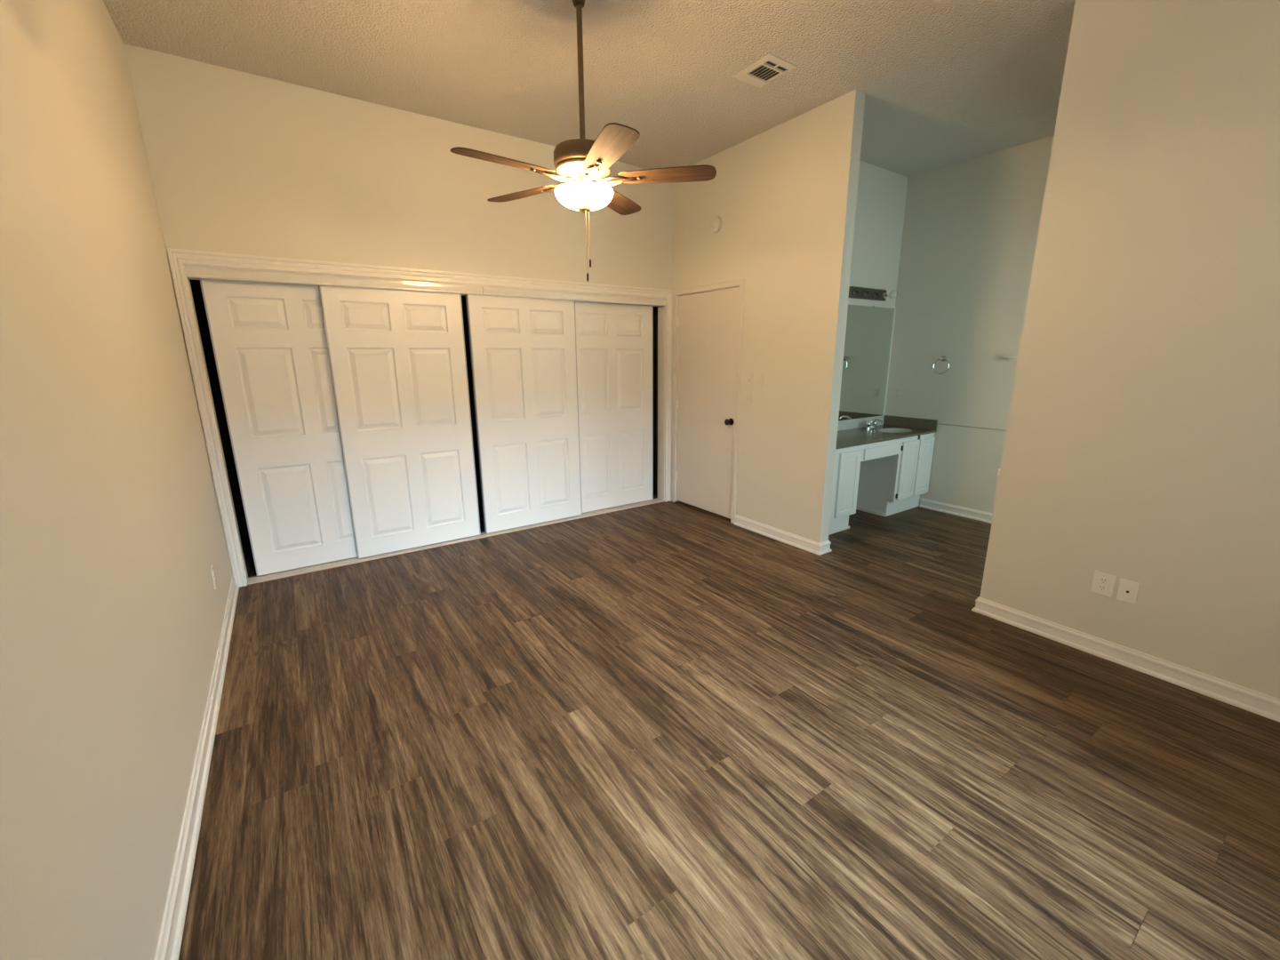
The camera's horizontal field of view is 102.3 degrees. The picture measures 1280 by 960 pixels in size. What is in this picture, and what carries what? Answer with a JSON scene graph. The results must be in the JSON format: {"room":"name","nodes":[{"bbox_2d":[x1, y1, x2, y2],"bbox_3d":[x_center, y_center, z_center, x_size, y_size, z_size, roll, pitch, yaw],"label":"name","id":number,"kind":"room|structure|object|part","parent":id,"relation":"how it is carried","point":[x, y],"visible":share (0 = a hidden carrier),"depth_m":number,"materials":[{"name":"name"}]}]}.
{"room":"empty bedroom","nodes":[
{"label":"empty bedroom","id":0,"kind":"room"},
{"bbox_2d":[0,0,232,959],"bbox_3d":[-1.577,-0.383,1.327,0.120,3.270,6.540,-9,16,-33],"label":"wall","id":1,"kind":"structure","parent":0,"point":[112,612],"depth_m":1.39,"materials":[{"name":"paint"}]},
{"bbox_2d":[154,576,239,959],"bbox_3d":[-1.276,1.229,1.407,0.024,0.094,5.479,-9,16,-33],"label":"baseboard","id":2,"kind":"structure","parent":1,"relation":"attached to","point":[169,945],"depth_m":1.77,"materials":[{"name":"paint"}]},
{"bbox_2d":[210,565,216,588],"bbox_3d":[-2.388,0.543,2.892,0.009,0.120,0.075,-9,16,-33],"label":"power outlet","id":3,"kind":"object","parent":1,"relation":"attached to","point":[212,567],"visible":1,"depth_m":2.88,"materials":[{"name":"plastic"}]},
{"bbox_2d":[123,43,672,575],"bbox_3d":[-1.298,-1.109,4.350,3.860,3.270,0.110,-9,16,-33],"label":"wall","id":4,"kind":"structure","parent":0,"point":[239,162],"depth_m":3.59,"materials":[{"name":"paint"}]},
{"bbox_2d":[184,265,483,295],"bbox_3d":[-2.075,-1.425,3.736,1.854,0.067,0.124,-9,16,-33],"label":"track cover","id":5,"kind":"object","parent":4,"relation":"attached to","point":[193,273],"visible":0.94,"depth_m":3.57,"materials":[{"name":"wood"}]},
{"bbox_3d":[-2.080,-1.426,3.743,1.854,0.066,0.107,-9,16,-33],"label":"hanging rail","id":6,"kind":"part","parent":5,"relation":"part of","materials":[{"name":"wood"}]},
{"bbox_2d":[166,248,672,587],"bbox_3d":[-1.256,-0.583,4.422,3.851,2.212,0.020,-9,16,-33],"label":"trim","id":7,"kind":"structure","parent":4,"relation":"attached to","point":[177,257],"depth_m":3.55,"materials":[{"name":"paint"}]},
{"bbox_2d":[482,286,665,306],"bbox_3d":[-0.542,-1.679,4.757,1.860,0.067,0.124,-9,16,-33],"label":"track cover","id":8,"kind":"object","parent":4,"relation":"attached to","point":[486,291],"visible":0.87,"depth_m":4.64,"materials":[{"name":"wood"}]},
{"bbox_3d":[-0.547,-1.680,4.764,1.860,0.066,0.107,-9,16,-33],"label":"hanging rail","id":9,"kind":"part","parent":8,"relation":"part of","materials":[{"name":"wood"}]},
{"bbox_2d":[189,279,657,552],"bbox_3d":[-1.520,-1.200,4.733,3.980,3.270,0.790,-9,16,-33],"label":"wall","id":10,"kind":"structure","parent":0,"point":[196,285],"depth_m":4.22,"materials":[{"name":"paint"}]},
{"bbox_2d":[103,0,1075,176],"bbox_3d":[0.892,-2.435,2.554,6.160,0.120,6.550,-9,16,-33],"label":"ceiling","id":11,"kind":"structure","parent":0,"point":[944,83],"depth_m":3.05,"materials":[{"name":"beige paint"}]},
{"bbox_2d":[450,0,716,281],"bbox_3d":[-0.317,-1.682,2.536,1.233,1.322,1.272,-9,16,-33],"label":"ceiling fan","id":12,"kind":"object","parent":11,"relation":"hanging from","point":[583,161],"visible":1,"depth_m":2.51,"materials":[{"name":"brown wood"}]},
{"bbox_3d":[-0.617,-1.456,2.357,0.480,0.006,0.144,-11,26,-37],"label":"blade","id":13,"kind":"part","parent":12,"relation":"part of","materials":[{"name":"brown wood"}]},
{"bbox_3d":[-0.643,-1.571,2.837,0.480,0.006,0.144,8,25,32],"label":"blade","id":14,"kind":"part","parent":12,"relation":"part of","materials":[{"name":"brown wood"}]},
{"bbox_3d":[-0.284,-1.431,2.635,0.294,0.082,0.294,-9,16,-33],"label":"lamp shade","id":15,"kind":"part","parent":12,"relation":"part of","materials":[{"name":"white glass"}]},
{"bbox_3d":[-0.275,-1.230,2.668,0.003,0.298,0.003,-9,16,-33],"label":"pull chain","id":16,"kind":"part","parent":12,"relation":"part of","materials":[{"name":"gold metal"}]},
{"bbox_3d":[-0.263,-1.271,2.683,0.003,0.228,0.003,-9,16,-33],"label":"pull chain","id":17,"kind":"part","parent":12,"relation":"part of","materials":[{"name":"gold metal"}]},
{"bbox_3d":[-0.136,-1.428,2.226,0.144,0.006,0.480,4,11,-22],"label":"blade","id":18,"kind":"part","parent":12,"relation":"part of","materials":[{"name":"brown wood"}]},
{"bbox_3d":[-0.129,-1.613,2.998,0.144,0.006,0.480,-4,11,23],"label":"blade","id":19,"kind":"part","parent":12,"relation":"part of","materials":[{"name":"brown wood"}]},
{"bbox_3d":[0.136,-1.508,2.552,0.480,0.006,0.144,2,5,8],"label":"blade","id":20,"kind":"part","parent":12,"relation":"part of","materials":[{"name":"brown wood"}]},
{"bbox_2d":[732,53,797,87],"bbox_3d":[0.770,-2.519,3.187,0.246,0.011,0.304,-9,16,-33],"label":"ceiling vent","id":21,"kind":"object","parent":11,"relation":"in","point":[770,68],"visible":1,"depth_m":3.18,"materials":[{"name":"metal"}]},
{"bbox_2d":[178,495,1279,959],"bbox_3d":[0.898,0.799,3.351,5.860,0.002,6.300,-9,16,-33],"label":"floor","id":22,"kind":"structure","parent":0,"point":[670,730],"depth_m":2.00,"materials":[{"name":"plastic"}]},
{"bbox_2d":[246,497,665,585],"bbox_3d":[-1.288,0.475,4.723,3.720,0.014,0.137,-9,16,-33],"label":"floor track","id":23,"kind":"object","parent":22,"relation":"on","point":[254,580],"visible":0.84,"depth_m":4.32,"materials":[{"name":"metal"}]},
{"bbox_2d":[200,279,357,575],"bbox_3d":[-2.403,-0.367,3.797,0.973,2.050,0.040,-9,16,-33],"label":"closet door","id":24,"kind":"structure","parent":23,"relation":"on","point":[268,340],"depth_m":3.67,"materials":[{"name":"paint"}]},
{"bbox_2d":[319,285,480,558],"bbox_3d":[-1.841,-0.447,4.115,0.973,2.050,0.040,-9,16,-33],"label":"closet door","id":25,"kind":"structure","parent":23,"relation":"on","point":[397,359],"depth_m":4.07,"materials":[{"name":"paint"}]},
{"bbox_2d":[465,294,582,533],"bbox_3d":[-0.999,-0.587,4.676,0.973,2.050,0.040,-9,16,-33],"label":"closet door","id":26,"kind":"structure","parent":23,"relation":"on","point":[524,350],"depth_m":4.63,"materials":[{"name":"paint"}]},
{"bbox_2d":[575,301,653,512],"bbox_3d":[-0.275,-0.721,5.215,0.973,2.050,0.040,-9,16,-33],"label":"closet door","id":27,"kind":"structure","parent":23,"relation":"on","point":[614,342],"depth_m":5.21,"materials":[{"name":"paint"}]},
{"bbox_2d":[828,445,862,535],"bbox_3d":[1.552,0.065,4.684,0.656,0.796,0.578,-9,16,-33],"label":"base cabinet","id":28,"kind":"object","parent":22,"relation":"on","point":[847,460],"visible":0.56,"depth_m":4.50,"materials":[{"name":"paint"}]},
{"bbox_3d":[1.819,0.034,4.517,0.278,0.574,0.020,-9,16,-33],"label":"door","id":29,"kind":"part","parent":28,"relation":"part of","materials":[{"name":"paint"}]},
{"bbox_2d":[835,415,937,449],"bbox_3d":[2.057,-0.413,4.924,1.886,0.236,0.584,-9,16,-33],"label":"countertop","id":30,"kind":"structure","parent":28,"relation":"on","point":[851,433],"depth_m":5.23,"materials":[{"name":"stone"}]},
{"bbox_2d":[865,418,883,429],"bbox_3d":[2.424,-0.574,5.288,0.156,0.110,0.161,-9,16,-33],"label":"faucet","id":31,"kind":"object","parent":30,"relation":"on","point":[871,425],"visible":1,"depth_m":5.30,"materials":[{"name":"silver metal"}]},
{"bbox_3d":[2.426,-0.579,5.283,0.035,0.098,0.153,-9,16,-33],"label":"spout","id":32,"kind":"part","parent":31,"relation":"part of","materials":[{"name":"silver metal"}]},
{"bbox_2d":[860,438,900,461],"bbox_3d":[2.215,-0.281,4.737,0.617,0.156,0.034,-9,16,-33],"label":"apron","id":33,"kind":"object","parent":30,"relation":"attached to","point":[891,447],"visible":0.97,"depth_m":4.71,"materials":[{"name":"paint"}]},
{"bbox_2d":[878,428,912,432],"bbox_3d":[2.581,-0.437,5.231,0.410,0.132,0.280,-9,16,-33],"label":"sink basin","id":34,"kind":"object","parent":30,"relation":"in","point":[884,430],"depth_m":5.35,"materials":[{"name":"ceramic"}]},
{"bbox_2d":[856,432,935,516],"bbox_3d":[2.572,-0.105,5.364,0.636,0.796,0.578,-9,16,-33],"label":"base cabinet","id":35,"kind":"object","parent":22,"relation":"on","point":[888,485],"visible":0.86,"depth_m":5.14,"materials":[{"name":"paint"}]},
{"bbox_3d":[2.626,-0.100,5.055,0.284,0.574,0.020,-9,16,-33],"label":"door","id":36,"kind":"part","parent":35,"relation":"part of","materials":[{"name":"paint"}]},
{"bbox_3d":[2.724,-0.134,5.140,0.623,0.636,0.018,-9,16,-33],"label":"frame","id":37,"kind":"part","parent":35,"relation":"part of","materials":[{"name":"paint"}]},
{"bbox_3d":[2.872,-0.141,5.219,0.272,0.574,0.020,-9,16,-33],"label":"door","id":38,"kind":"part","parent":35,"relation":"part of","materials":[{"name":"paint"}]},
{"bbox_2d":[838,160,908,421],"bbox_3d":[1.856,-1.286,5.006,1.890,3.270,0.100,-9,16,-33],"label":"wall","id":39,"kind":"structure","parent":0,"point":[882,193],"depth_m":5.00,"materials":[{"name":"paint"}]},
{"bbox_2d":[837,416,884,431],"bbox_3d":[1.895,-0.527,5.138,1.886,0.096,0.016,-9,16,-33],"label":"backsplash","id":40,"kind":"structure","parent":39,"relation":"attached to","point":[850,424],"depth_m":5.36,"materials":[{"name":"white"}]},
{"bbox_2d":[838,304,895,420],"bbox_3d":[1.963,-1.138,5.046,1.710,1.125,0.012,-9,16,-33],"label":"mirror","id":41,"kind":"object","parent":39,"relation":"attached to","point":[869,330],"visible":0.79,"depth_m":5.28,"materials":[{"name":"clear glass"}]},
{"bbox_2d":[848,286,887,301],"bbox_3d":[2.248,-1.824,5.054,0.585,0.104,0.062,-9,16,-33],"label":"vanity light","id":42,"kind":"object","parent":39,"relation":"attached to","point":[854,292],"visible":0.98,"depth_m":5.03,"materials":[{"name":"metal"}]},
{"bbox_2d":[852,288,858,295],"bbox_3d":[2.055,-1.787,4.907,0.060,0.060,0.030,-9,16,-33],"label":"socket","id":43,"kind":"object","parent":42,"relation":"attached to","point":[855,292],"depth_m":4.90,"materials":[{"name":"black plastic"}]},
{"bbox_2d":[863,289,868,296],"bbox_3d":[2.193,-1.810,5.000,0.060,0.060,0.030,-9,16,-33],"label":"socket","id":44,"kind":"object","parent":42,"relation":"attached to","point":[865,292],"depth_m":5.00,"materials":[{"name":"black plastic"}]},
{"bbox_2d":[872,291,879,297],"bbox_3d":[2.332,-1.833,5.092,0.060,0.060,0.030,-9,16,-33],"label":"socket","id":45,"kind":"object","parent":42,"relation":"attached to","point":[875,293],"depth_m":5.09,"materials":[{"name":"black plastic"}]},
{"bbox_2d":[886,289,897,298],"bbox_3d":[2.506,-1.843,5.127,0.082,0.082,0.107,-9,16,-33],"label":"bulb","id":46,"kind":"object","parent":42,"relation":"attached to","point":[892,294],"visible":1,"depth_m":5.09,"materials":[{"name":"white glass"}]},
{"bbox_2d":[883,135,1054,512],"bbox_3d":[3.930,-1.008,3.792,0.120,3.270,4.500,-9,16,-33],"label":"wall","id":47,"kind":"structure","parent":0,"point":[971,228],"depth_m":4.87,"materials":[{"name":"paint"}]},
{"bbox_2d":[894,387,901,399],"bbox_3d":[2.739,-0.923,5.484,0.009,0.115,0.072,-9,16,-33],"label":"power outlet","id":48,"kind":"object","parent":47,"relation":"attached to","point":[898,390],"visible":1,"depth_m":5.48,"materials":[{"name":"paint"}]},
{"bbox_2d":[933,355,949,374],"bbox_3d":[2.965,-1.129,5.062,0.044,0.176,0.153,-9,16,-33],"label":"towel ring","id":49,"kind":"object","parent":47,"relation":"attached to","point":[944,357],"visible":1,"depth_m":5.05,"materials":[{"name":"silver metal"}]},
{"bbox_2d":[919,497,992,523],"bbox_3d":[3.440,0.399,4.747,0.024,0.094,1.715,-9,16,-33],"label":"baseboard","id":50,"kind":"structure","parent":47,"relation":"attached to","point":[945,508],"depth_m":5.14,"materials":[{"name":"paint"}]},
{"bbox_2d":[938,423,1006,431],"bbox_3d":[3.464,-0.410,4.526,0.006,0.010,1.637,-9,16,-33],"label":"trim","id":51,"kind":"structure","parent":47,"relation":"attached to","point":[939,423],"depth_m":4.93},
{"bbox_2d":[1002,356,1018,359],"bbox_3d":[3.430,-1.032,4.372,0.060,0.031,0.605,-9,16,-33],"label":"towel bar","id":52,"kind":"object","parent":47,"relation":"attached to","point":[1005,357],"visible":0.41,"depth_m":4.58,"materials":[{"name":"metal"}]},
{"bbox_2d":[671,0,1279,698],"bbox_3d":[1.929,-0.850,3.185,0.110,3.270,5.730,-9,16,-33],"label":"wall","id":53,"kind":"structure","parent":0,"point":[1142,440],"depth_m":2.51,"materials":[{"name":"paint"}]},
{"bbox_2d":[674,285,739,522],"bbox_3d":[0.625,-0.721,5.072,0.112,2.155,0.878,-9,16,-33],"label":"door","id":54,"kind":"structure","parent":53,"relation":"in","point":[707,321],"depth_m":5.05,"materials":[{"name":"paint"}]},
{"bbox_3d":[0.821,-0.538,4.784,0.070,0.066,0.066,-9,16,-33],"label":"knob","id":55,"kind":"part","parent":54,"relation":"part of","materials":[{"name":"brown metal"}]},
{"bbox_2d":[671,278,744,523],"bbox_3d":[0.619,-0.746,5.068,0.010,2.205,0.984,-9,16,-33],"label":"trim","id":56,"kind":"structure","parent":53,"relation":"attached to","point":[740,282],"depth_m":4.84,"materials":[{"name":"paint"}]},
{"bbox_2d":[709,216,721,232],"bbox_3d":[0.669,-2.275,4.591,0.033,0.138,0.138,-9,16,-33],"label":"smoke detector","id":57,"kind":"object","parent":53,"relation":"attached to","point":[716,223],"visible":1,"depth_m":4.57,"materials":[{"name":"paint"}]},
{"bbox_2d":[744,373,752,387],"bbox_3d":[0.952,-0.873,4.531,0.016,0.122,0.082,-9,16,-33],"label":"light switch","id":58,"kind":"object","parent":53,"relation":"attached to","point":[748,376],"visible":1,"depth_m":4.53,"materials":[{"name":"paint"}]},
{"bbox_2d":[755,374,762,388],"bbox_3d":[1.020,-0.847,4.435,0.016,0.122,0.082,-9,16,-33],"label":"light switch","id":59,"kind":"object","parent":53,"relation":"attached to","point":[758,377],"visible":1,"depth_m":4.43,"materials":[{"name":"paint"}]},
{"bbox_2d":[733,514,831,555],"bbox_3d":[1.231,0.458,4.559,0.158,0.094,0.968,-9,16,-33],"label":"baseboard","id":60,"kind":"structure","parent":53,"relation":"attached to","point":[793,540],"depth_m":4.43,"materials":[{"name":"paint"}]},
{"bbox_2d":[1090,570,1116,597],"bbox_3d":[2.417,0.543,2.692,0.009,0.122,0.088,-9,16,-33],"label":"power outlet","id":61,"kind":"object","parent":53,"relation":"attached to","point":[1103,584],"visible":1,"depth_m":2.69,"materials":[{"name":"white plastic"}]},
{"bbox_2d":[1097,584,1106,591],"bbox_3d":[2.415,0.564,2.695,0.003,0.034,0.034,-9,16,-33],"label":"socket","id":62,"kind":"object","parent":61,"relation":"attached to","point":[1100,588],"depth_m":2.69,"materials":[{"name":"white plastic"}]},
{"bbox_2d":[1099,577,1108,583],"bbox_3d":[2.414,0.524,2.686,0.003,0.034,0.034,-9,16,-33],"label":"socket","id":63,"kind":"object","parent":61,"relation":"attached to","point":[1102,580],"depth_m":2.68,"materials":[{"name":"white plastic"}]},
{"bbox_2d":[971,596,1279,722],"bbox_3d":[2.817,0.988,2.309,0.158,0.094,2.384,-9,16,-33],"label":"baseboard","id":64,"kind":"structure","parent":53,"relation":"attached to","point":[1259,703],"depth_m":2.60,"materials":[{"name":"paint"}]},
{"bbox_2d":[1115,578,1140,605],"bbox_3d":[2.469,0.566,2.612,0.016,0.118,0.078,-9,16,-33],"label":"outlet","id":65,"kind":"object","parent":53,"relation":"attached to","point":[1128,590],"visible":1,"depth_m":2.61,"materials":[{"name":"white plastic"}]}
]}

